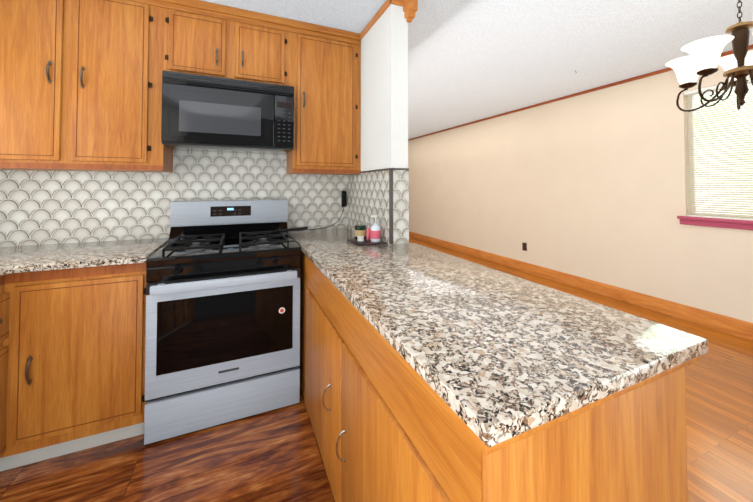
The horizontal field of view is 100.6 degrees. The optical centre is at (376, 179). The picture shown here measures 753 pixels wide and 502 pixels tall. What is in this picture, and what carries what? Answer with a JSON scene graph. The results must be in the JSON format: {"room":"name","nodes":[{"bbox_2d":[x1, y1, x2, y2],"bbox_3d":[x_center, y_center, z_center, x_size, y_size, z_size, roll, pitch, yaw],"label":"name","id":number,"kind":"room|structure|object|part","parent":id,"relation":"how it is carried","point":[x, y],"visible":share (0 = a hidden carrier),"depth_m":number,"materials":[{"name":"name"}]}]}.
{"room":"kitchen","nodes":[
{"label":"kitchen","id":0,"kind":"room"},
{"bbox_2d":[0,237,752,501],"bbox_3d":[-0.284,1.378,3.516,5.710,0.050,8.800,1,-1,-24],"label":"floor","id":1,"kind":"structure","parent":0,"point":[274,455],"depth_m":1.47,"materials":[{"name":"laminate"}]},
{"bbox_2d":[0,274,7,470],"bbox_3d":[-1.884,0.857,1.152,0.631,0.888,0.362,1,-1,-24],"label":"base cabinet","id":2,"kind":"object","parent":1,"relation":"on","point":[4,278],"depth_m":1.37,"materials":[{"name":"brown wood"}]},
{"bbox_2d":[0,238,168,275],"bbox_3d":[-1.302,0.381,0.467,1.144,0.032,3.188,1,-1,-24],"label":"countertop","id":3,"kind":"structure","parent":2,"relation":"on","point":[27,258],"depth_m":1.62,"materials":[{"name":"stone"}]},
{"bbox_2d":[4,263,146,469],"bbox_3d":[-1.517,0.870,1.766,0.493,0.888,0.617,1,-1,-24],"label":"base cabinet","id":4,"kind":"object","parent":1,"relation":"on","point":[72,360],"depth_m":1.47,"materials":[{"name":"brown wood"}]},
{"bbox_2d":[144,199,307,444],"bbox_3d":[-0.850,0.733,1.980,0.884,1.171,0.728,1,-1,-24],"label":"stove","id":5,"kind":"object","parent":1,"relation":"on","point":[222,341],"depth_m":1.69,"materials":[{"name":"silver metal"}]},
{"bbox_3d":[-0.674,0.357,2.163,0.440,0.021,0.020,1,-2,-43],"label":"pan handle","id":6,"kind":"part","parent":5,"relation":"part of","materials":[{"name":"black metal"}]},
{"bbox_2d":[299,251,306,406],"bbox_3d":[-0.303,0.879,2.171,0.478,0.888,0.845,1,-1,-24],"label":"base cabinet","id":7,"kind":"object","parent":1,"relation":"on","point":[303,269],"depth_m":1.91,"materials":[{"name":"brown wood"}]},
{"bbox_2d":[306,257,335,498],"bbox_3d":[0.038,0.865,1.541,0.627,0.888,0.583,1,-1,-24],"label":"base cabinet","id":8,"kind":"object","parent":1,"relation":"on","point":[320,407],"depth_m":1.42,"materials":[{"name":"brown wood"}]},
{"bbox_2d":[335,287,687,501],"bbox_3d":[0.302,0.853,0.943,0.631,0.888,0.726,1,-1,-24],"label":"base cabinet","id":9,"kind":"object","parent":1,"relation":"on","point":[388,423],"depth_m":0.68,"materials":[{"name":"brown wood"}]},
{"bbox_2d":[479,356,699,458],"bbox_3d":[0.197,0.425,1.211,0.649,0.021,1.329,1,-1,-24],"label":"trim","id":10,"kind":"structure","parent":9,"relation":"on","point":[517,441],"depth_m":0.57,"materials":[{"name":"brown wood"}]},
{"bbox_2d":[288,228,707,446],"bbox_3d":[0.029,0.405,1.594,0.660,0.032,2.188,1,-1,-24],"label":"countertop","id":11,"kind":"structure","parent":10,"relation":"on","point":[491,357],"depth_m":0.75,"materials":[{"name":"stone"}]},
{"bbox_2d":[347,238,385,245],"bbox_3d":[-0.067,0.393,1.979,0.180,0.008,0.230,1,-1,-24],"label":"tray","id":12,"kind":"object","parent":11,"relation":"on","point":[365,242],"visible":0.65,"depth_m":1.91,"materials":[{"name":"black"}]},
{"bbox_2d":[355,224,365,239],"bbox_3d":[-0.104,0.344,2.040,0.077,0.090,0.077,1,-1,-24],"label":"candle jar","id":13,"kind":"object","parent":12,"relation":"on","point":[360,229],"visible":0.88,"depth_m":2.01,"materials":[{"name":"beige glass"}]},
{"bbox_2d":[357,236,363,240],"bbox_3d":[-0.099,0.373,1.965,0.042,0.030,0.042,1,-1,-24],"label":"jar","id":14,"kind":"object","parent":12,"relation":"on","point":[360,238],"visible":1,"depth_m":1.95,"materials":[{"name":"white plastic"}]},
{"bbox_2d":[366,227,369,239],"bbox_3d":[-0.050,0.349,2.003,0.028,0.078,0.028,1,-1,-24],"label":"bottle","id":15,"kind":"object","parent":12,"relation":"on","point":[368,234],"visible":0.96,"depth_m":1.99,"materials":[{"name":"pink plastic"}]},
{"bbox_2d":[370,215,380,241],"bbox_3d":[-0.006,0.306,1.953,0.065,0.162,0.064,1,-1,-24],"label":"soap pump","id":16,"kind":"object","parent":12,"relation":"on","point":[375,232],"visible":1,"depth_m":1.93,"materials":[{"name":"white plastic"}]},
{"bbox_2d":[361,4,407,244],"bbox_3d":[-0.024,0.102,2.323,0.118,2.450,0.845,1,-1,-24],"label":"wall pillar","id":17,"kind":"structure","parent":0,"point":[384,92],"depth_m":2.00,"materials":[{"name":"white paint"}]},
{"bbox_2d":[360,168,408,243],"bbox_3d":[0.040,0.168,2.160,0.130,0.464,0.521,1,-1,-24],"label":"trim","id":18,"kind":"structure","parent":17,"relation":"attached to","point":[390,205],"depth_m":1.90,"materials":[{"name":"grey"}]},
{"bbox_2d":[201,0,752,138],"bbox_3d":[-0.284,-1.122,3.570,5.710,0.050,8.800,1,-1,-24],"label":"ceiling","id":19,"kind":"structure","parent":0,"point":[469,61],"depth_m":2.54,"materials":[{"name":"white paint"}]},
{"bbox_2d":[360,0,393,38],"bbox_3d":[-0.015,-1.104,2.162,0.013,0.045,0.524,1,-1,-24],"label":"crown molding","id":20,"kind":"structure","parent":19,"relation":"attached to","point":[387,3],"depth_m":2.11,"materials":[{"name":"brown wood"}]},
{"bbox_2d":[665,0,752,111],"bbox_3d":[1.951,-0.764,1.699,0.605,0.744,0.589,1,-1,-24],"label":"chandelier","id":21,"kind":"object","parent":19,"relation":"hanging from","point":[703,59],"visible":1,"depth_m":1.67,"materials":[{"name":"brown metal"}]},
{"bbox_2d":[408,49,752,322],"bbox_3d":[2.277,0.152,4.662,0.120,2.450,8.800,1,-1,-24],"label":"wall","id":22,"kind":"structure","parent":0,"point":[592,185],"depth_m":3.75,"materials":[{"name":"beige paint"}]},
{"bbox_2d":[522,242,526,250],"bbox_3d":[2.204,1.004,4.651,0.006,0.115,0.072,1,-1,-24],"label":"electrical outlet","id":23,"kind":"object","parent":22,"relation":"attached to","point":[524,246],"visible":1,"depth_m":4.65,"materials":[{"name":"brown plastic"}]},
{"bbox_2d":[408,44,752,140],"bbox_3d":[2.216,-1.056,4.660,0.013,0.034,8.800,1,-1,-24],"label":"crown molding","id":24,"kind":"structure","parent":22,"relation":"attached to","point":[723,54],"depth_m":3.89,"materials":[{"name":"brown wood"}]},
{"bbox_2d":[409,231,752,340],"bbox_3d":[2.215,1.303,4.609,0.016,0.145,8.800,1,-1,-24],"label":"baseboard","id":25,"kind":"structure","parent":22,"relation":"attached to","point":[729,325],"depth_m":3.45,"materials":[{"name":"brown wood"}]},
{"bbox_2d":[677,216,752,229],"bbox_3d":[3.340,0.373,2.141,0.145,0.080,1.940,1,-1,-24],"label":"window sill","id":26,"kind":"structure","parent":22,"relation":"attached to","point":[722,223],"depth_m":2.76,"materials":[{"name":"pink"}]},
{"bbox_2d":[688,83,752,217],"bbox_3d":[3.395,-0.261,2.179,0.025,1.189,1.838,1,-1,-24],"label":"window","id":27,"kind":"structure","parent":22,"relation":"in","point":[694,150],"depth_m":3.00,"materials":[{"name":"white plastic"}]},
{"bbox_2d":[684,78,752,219],"bbox_3d":[3.333,-0.261,2.152,0.030,1.187,1.832,1,-1,-24],"label":"window blinds","id":28,"kind":"object","parent":27,"relation":"attached to","point":[696,209],"visible":0.96,"depth_m":2.78,"materials":[{"name":"white plastic"}]},
{"bbox_3d":[-1.384,0.100,2.256,2.664,2.450,0.120,1,-1,-24],"label":"wall","id":29,"kind":"structure","parent":0,"visible":0},
{"bbox_2d":[0,0,71,170],"bbox_3d":[-1.937,-0.595,1.775,0.390,1.078,0.322,1,-1,-24],"label":"upper cabinet","id":30,"kind":"object","parent":29,"relation":"attached to","point":[33,33],"depth_m":1.65,"materials":[{"name":"brown wood"}]},
{"bbox_2d":[68,0,172,172],"bbox_3d":[-1.554,-0.591,1.942,0.446,1.078,0.322,1,-1,-24],"label":"upper cabinet","id":31,"kind":"object","parent":29,"relation":"attached to","point":[80,85],"depth_m":1.80,"materials":[{"name":"brown wood"}]},
{"bbox_2d":[0,150,343,246],"bbox_3d":[-1.357,0.107,2.197,2.426,0.635,0.008,1,-1,-24],"label":"backsplash","id":32,"kind":"structure","parent":29,"relation":"attached to","point":[47,207],"depth_m":2.10,"materials":[{"name":"white tile"}]},
{"bbox_2d":[168,0,231,78],"bbox_3d":[-1.183,-0.881,2.110,0.363,0.491,0.322,1,-1,-24],"label":"upper cabinet","id":33,"kind":"object","parent":29,"relation":"attached to","point":[199,32],"depth_m":1.97,"materials":[{"name":"brown wood"}]},
{"bbox_2d":[161,70,293,154],"bbox_3d":[-0.982,-0.415,2.145,0.755,0.431,0.401,1,-1,-24],"label":"microwave","id":34,"kind":"object","parent":33,"relation":"attached to","point":[201,113],"visible":1,"depth_m":1.96,"materials":[{"name":"black plastic"},{"name":"glass"}]},
{"bbox_2d":[232,7,295,91],"bbox_3d":[-0.832,-0.878,2.263,0.402,0.491,0.322,1,-1,-24],"label":"upper cabinet","id":35,"kind":"object","parent":29,"relation":"attached to","point":[263,45],"depth_m":2.12,"materials":[{"name":"brown wood"}]},
{"bbox_2d":[295,191,346,230],"bbox_3d":[-0.469,0.252,2.546,0.475,0.311,0.056,1,-1,-24],"label":"power cord","id":36,"kind":"object","parent":29,"relation":"attached to","point":[343,198],"visible":0.94,"depth_m":2.63,"materials":[{"name":"black plastic"}]},
{"bbox_2d":[287,20,360,174],"bbox_3d":[-0.414,-0.580,2.440,0.511,1.078,0.322,1,-1,-24],"label":"upper cabinet","id":37,"kind":"object","parent":29,"relation":"attached to","point":[327,96],"depth_m":2.29,"materials":[{"name":"brown wood"}]},
{"bbox_2d":[344,170,395,244],"bbox_3d":[-0.075,0.189,2.287,0.012,0.475,0.840,1,-1,-24],"label":"backsplash","id":38,"kind":"structure","parent":29,"relation":"attached to","point":[368,192],"depth_m":2.20,"materials":[{"name":"white tile"}]},
{"label":"outside","id":39,"kind":"structure","parent":0,"visible":0},
{"bbox_2d":[694,84,752,215],"bbox_3d":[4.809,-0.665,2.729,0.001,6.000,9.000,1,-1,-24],"label":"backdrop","id":40,"kind":"structure","parent":39,"point":[724,147],"depth_m":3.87,"materials":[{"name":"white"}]}
]}

